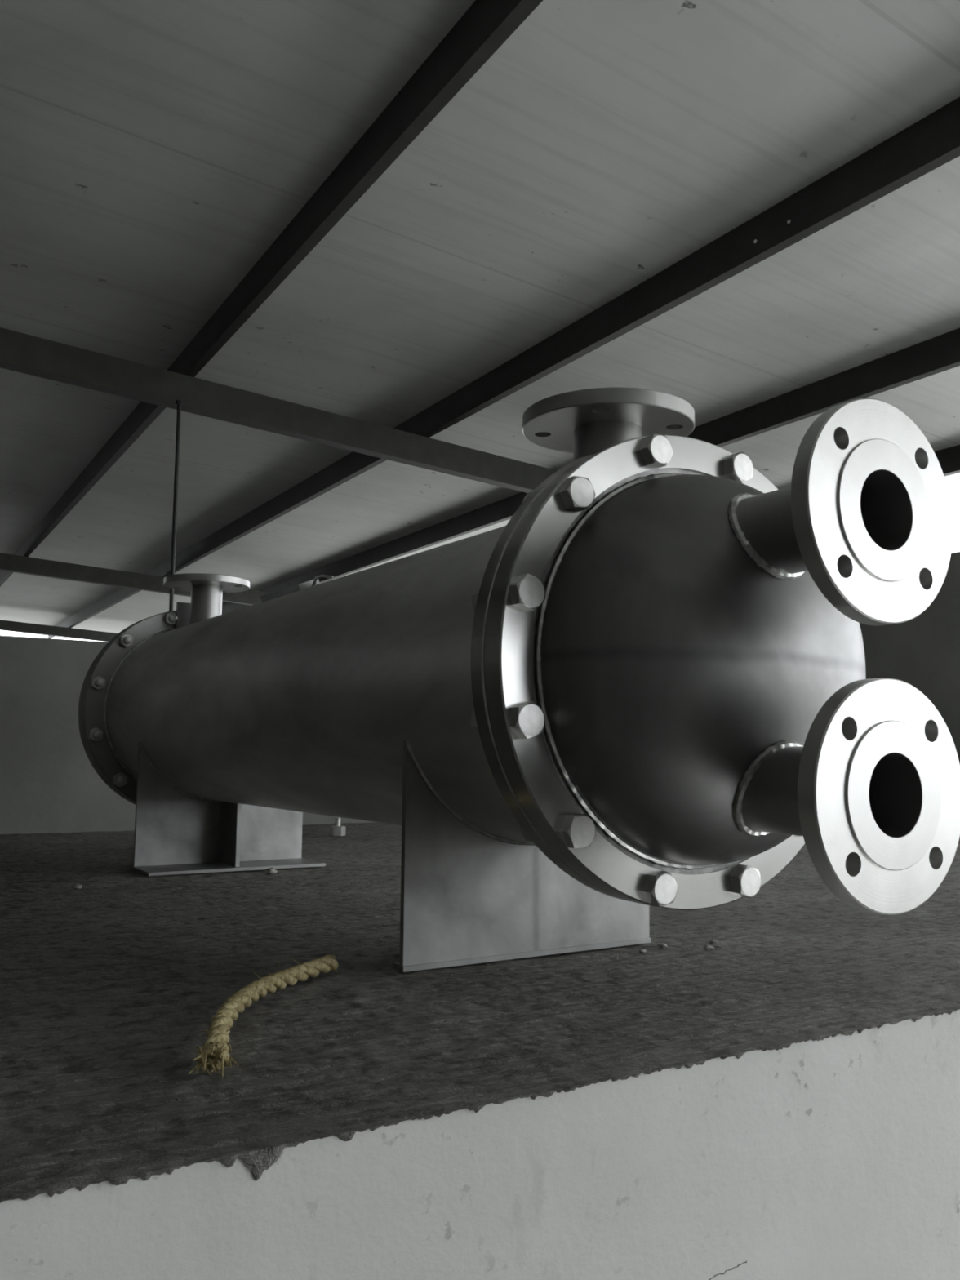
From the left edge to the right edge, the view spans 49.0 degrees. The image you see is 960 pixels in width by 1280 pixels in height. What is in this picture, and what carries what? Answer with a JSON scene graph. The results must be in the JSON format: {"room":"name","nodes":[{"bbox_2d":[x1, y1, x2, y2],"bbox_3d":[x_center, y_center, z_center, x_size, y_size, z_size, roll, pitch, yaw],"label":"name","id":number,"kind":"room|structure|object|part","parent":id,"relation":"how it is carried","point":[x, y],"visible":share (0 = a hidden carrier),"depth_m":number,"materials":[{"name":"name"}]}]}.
{"room":"industrial plant room","nodes":[
{"label":"industrial plant room","id":0,"kind":"room"},
{"bbox_2d":[0,635,378,834],"bbox_3d":[-1.311,0.313,3.033,6.000,0.625,0.200,4,-7,-32],"label":"wall","id":1,"kind":"structure","parent":0,"point":[49,783],"depth_m":2.98,"materials":[{"name":"grey paint"}]},
{"bbox_2d":[0,0,959,633],"bbox_3d":[-1.997,-0.825,4.673,6.829,0.420,14.095,5,-7,-34],"label":"ceiling","id":2,"kind":"structure","parent":0,"point":[153,153],"depth_m":2.52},
{"bbox_2d":[0,0,542,586],"bbox_3d":[-1.768,-0.735,4.757,0.027,0.138,13.960,4,-7,-30],"label":"ceiling beam","id":3,"kind":"structure","parent":2,"relation":"attached to","point":[486,25],"depth_m":2.26,"materials":[{"name":"metal"}]},
{"bbox_2d":[47,97,959,638],"bbox_3d":[-1.041,-0.639,5.214,0.030,0.138,13.960,4,-7,-30],"label":"ceiling beam","id":4,"kind":"structure","parent":2,"relation":"attached to","point":[933,141],"depth_m":2.63,"materials":[{"name":"metal"}]},
{"bbox_2d":[222,328,959,613],"bbox_3d":[-0.313,-0.542,5.671,0.027,0.138,13.960,4,-7,-30],"label":"ceiling beam","id":5,"kind":"structure","parent":2,"relation":"attached to","point":[935,355],"depth_m":3.49,"materials":[{"name":"metal"}]},
{"bbox_2d":[933,444,959,475],"bbox_3d":[0.415,-0.446,6.128,0.027,0.138,13.960,4,-7,-30],"label":"ceiling beam","id":6,"kind":"structure","parent":2,"relation":"attached to","point":[948,459],"depth_m":3.88,"materials":[{"name":"metal"}]},
{"bbox_2d":[0,822,959,1203],"bbox_3d":[-0.569,0.468,1.842,6.000,0.080,2.569,4,-7,-32],"label":"floor","id":7,"kind":"structure","parent":0,"point":[109,985],"depth_m":1.02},
{"bbox_2d":[71,884,82,888],"bbox_3d":[-0.686,0.420,1.791,0.018,0.009,0.014,4,-7,-32],"label":"crumb","id":8,"kind":"object","parent":7,"relation":"on","point":[76,886],"visible":1,"depth_m":1.79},
{"bbox_2d":[188,953,337,1076],"bbox_3d":[-0.195,0.323,0.952,0.059,0.028,0.383,0,-6,4],"label":"rope piece","id":9,"kind":"object","parent":7,"relation":"on","point":[213,1054],"visible":1,"depth_m":0.92,"materials":[{"name":"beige fabric"}]},
{"bbox_2d":[263,866,277,874],"bbox_3d":[-0.404,0.445,2.029,0.023,0.014,0.020,-2,-6,21],"label":"crumb","id":10,"kind":"object","parent":7,"relation":"on","point":[271,870],"visible":1,"depth_m":2.02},
{"bbox_2d":[329,817,345,835],"bbox_3d":[-0.397,0.521,2.940,0.038,0.049,0.044,4,-7,-32],"label":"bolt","id":11,"kind":"object","parent":7,"relation":"on","point":[337,829],"visible":1,"depth_m":2.92,"materials":[{"name":"metal"}]},
{"bbox_2d":[78,387,959,972],"bbox_3d":[-0.212,0.107,1.697,0.465,0.614,2.036,4,-7,-32],"label":"heat exchanger","id":12,"kind":"object","parent":7,"relation":"on","point":[632,691],"visible":1,"depth_m":0.95,"materials":[{"name":"silver metal"}]},
{"bbox_3d":[-0.501,0.454,2.112,0.358,0.006,0.129,4,-7,-32],"label":"plate","id":13,"kind":"part","parent":12,"relation":"part of","materials":[{"name":"grey metal"}]},
{"bbox_3d":[0.060,0.367,1.237,0.352,0.006,0.024,4,-7,-32],"label":"plate","id":14,"kind":"part","parent":12,"relation":"part of","materials":[{"name":"grey metal"}]},
{"bbox_2d":[639,949,646,953],"bbox_3d":[0.196,0.374,1.264,0.009,0.005,0.009,0,-6,7],"label":"crumb","id":15,"kind":"object","parent":7,"relation":"on","point":[642,951],"visible":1,"depth_m":1.26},
{"bbox_2d":[657,942,667,948],"bbox_3d":[0.225,0.377,1.297,0.012,0.007,0.011,4,-7,-32],"label":"crumb","id":16,"kind":"object","parent":7,"relation":"on","point":[661,945],"visible":1,"depth_m":1.29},
{"bbox_2d":[703,944,714,951],"bbox_3d":[0.279,0.376,1.286,0.013,0.007,0.013,4,-7,-32],"label":"crumb","id":17,"kind":"object","parent":7,"relation":"on","point":[708,948],"visible":1,"depth_m":1.28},
{"bbox_2d":[709,938,718,943],"bbox_3d":[0.296,0.382,1.332,0.011,0.006,0.010,-2,-6,20],"label":"crumb","id":18,"kind":"object","parent":7,"relation":"on","point":[712,941],"visible":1,"depth_m":1.33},
{"bbox_2d":[0,1008,959,1279],"bbox_3d":[0.074,1.175,0.744,6.000,1.696,0.145,4,-7,-32],"label":"wall","id":19,"kind":"structure","parent":0,"point":[837,1157],"depth_m":0.78,"materials":[{"name":"white paint"}]},
{"bbox_2d":[859,551,959,763],"bbox_3d":[1.720,1.033,3.968,0.200,2.680,1.770,4,-7,-32],"label":"wall","id":20,"kind":"structure","parent":0,"point":[922,651],"depth_m":3.94,"materials":[{"name":"grey paint"}]},
{"bbox_3d":[-4.450,-0.018,2.222,0.200,4.300,15.400,4,-7,-32],"label":"wall","id":21,"kind":"structure","parent":0,"visible":0},
{"bbox_2d":[0,619,117,641],"bbox_3d":[-5.071,-0.223,9.405,6.404,0.400,0.050,5,-7,-34],"label":"cross beam","id":22,"kind":"structure","parent":21,"relation":"attached to","point":[6,625],"depth_m":10.05,"materials":[{"name":"grey metal"}]},
{"bbox_2d":[0,552,271,605],"bbox_3d":[-3.115,-0.504,6.351,6.404,0.410,0.050,5,-7,-34],"label":"cross beam","id":23,"kind":"structure","parent":21,"relation":"attached to","point":[8,562],"depth_m":6.76,"materials":[{"name":"grey metal"}]},
{"bbox_2d":[0,327,556,493],"bbox_3d":[-1.098,-0.800,3.202,6.404,0.410,0.050,5,-7,-34],"label":"cross beam","id":24,"kind":"structure","parent":21,"relation":"attached to","point":[21,353],"depth_m":3.41,"materials":[{"name":"grey metal"}]},
{"bbox_2d":[168,400,182,611],"bbox_3d":[-0.931,-0.089,3.173,0.021,1.300,0.021,4,-7,-32],"label":"rod","id":25,"kind":"object","parent":24,"relation":"hanging from","point":[179,402],"visible":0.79,"depth_m":3.20,"materials":[{"name":"metal"}]}
]}

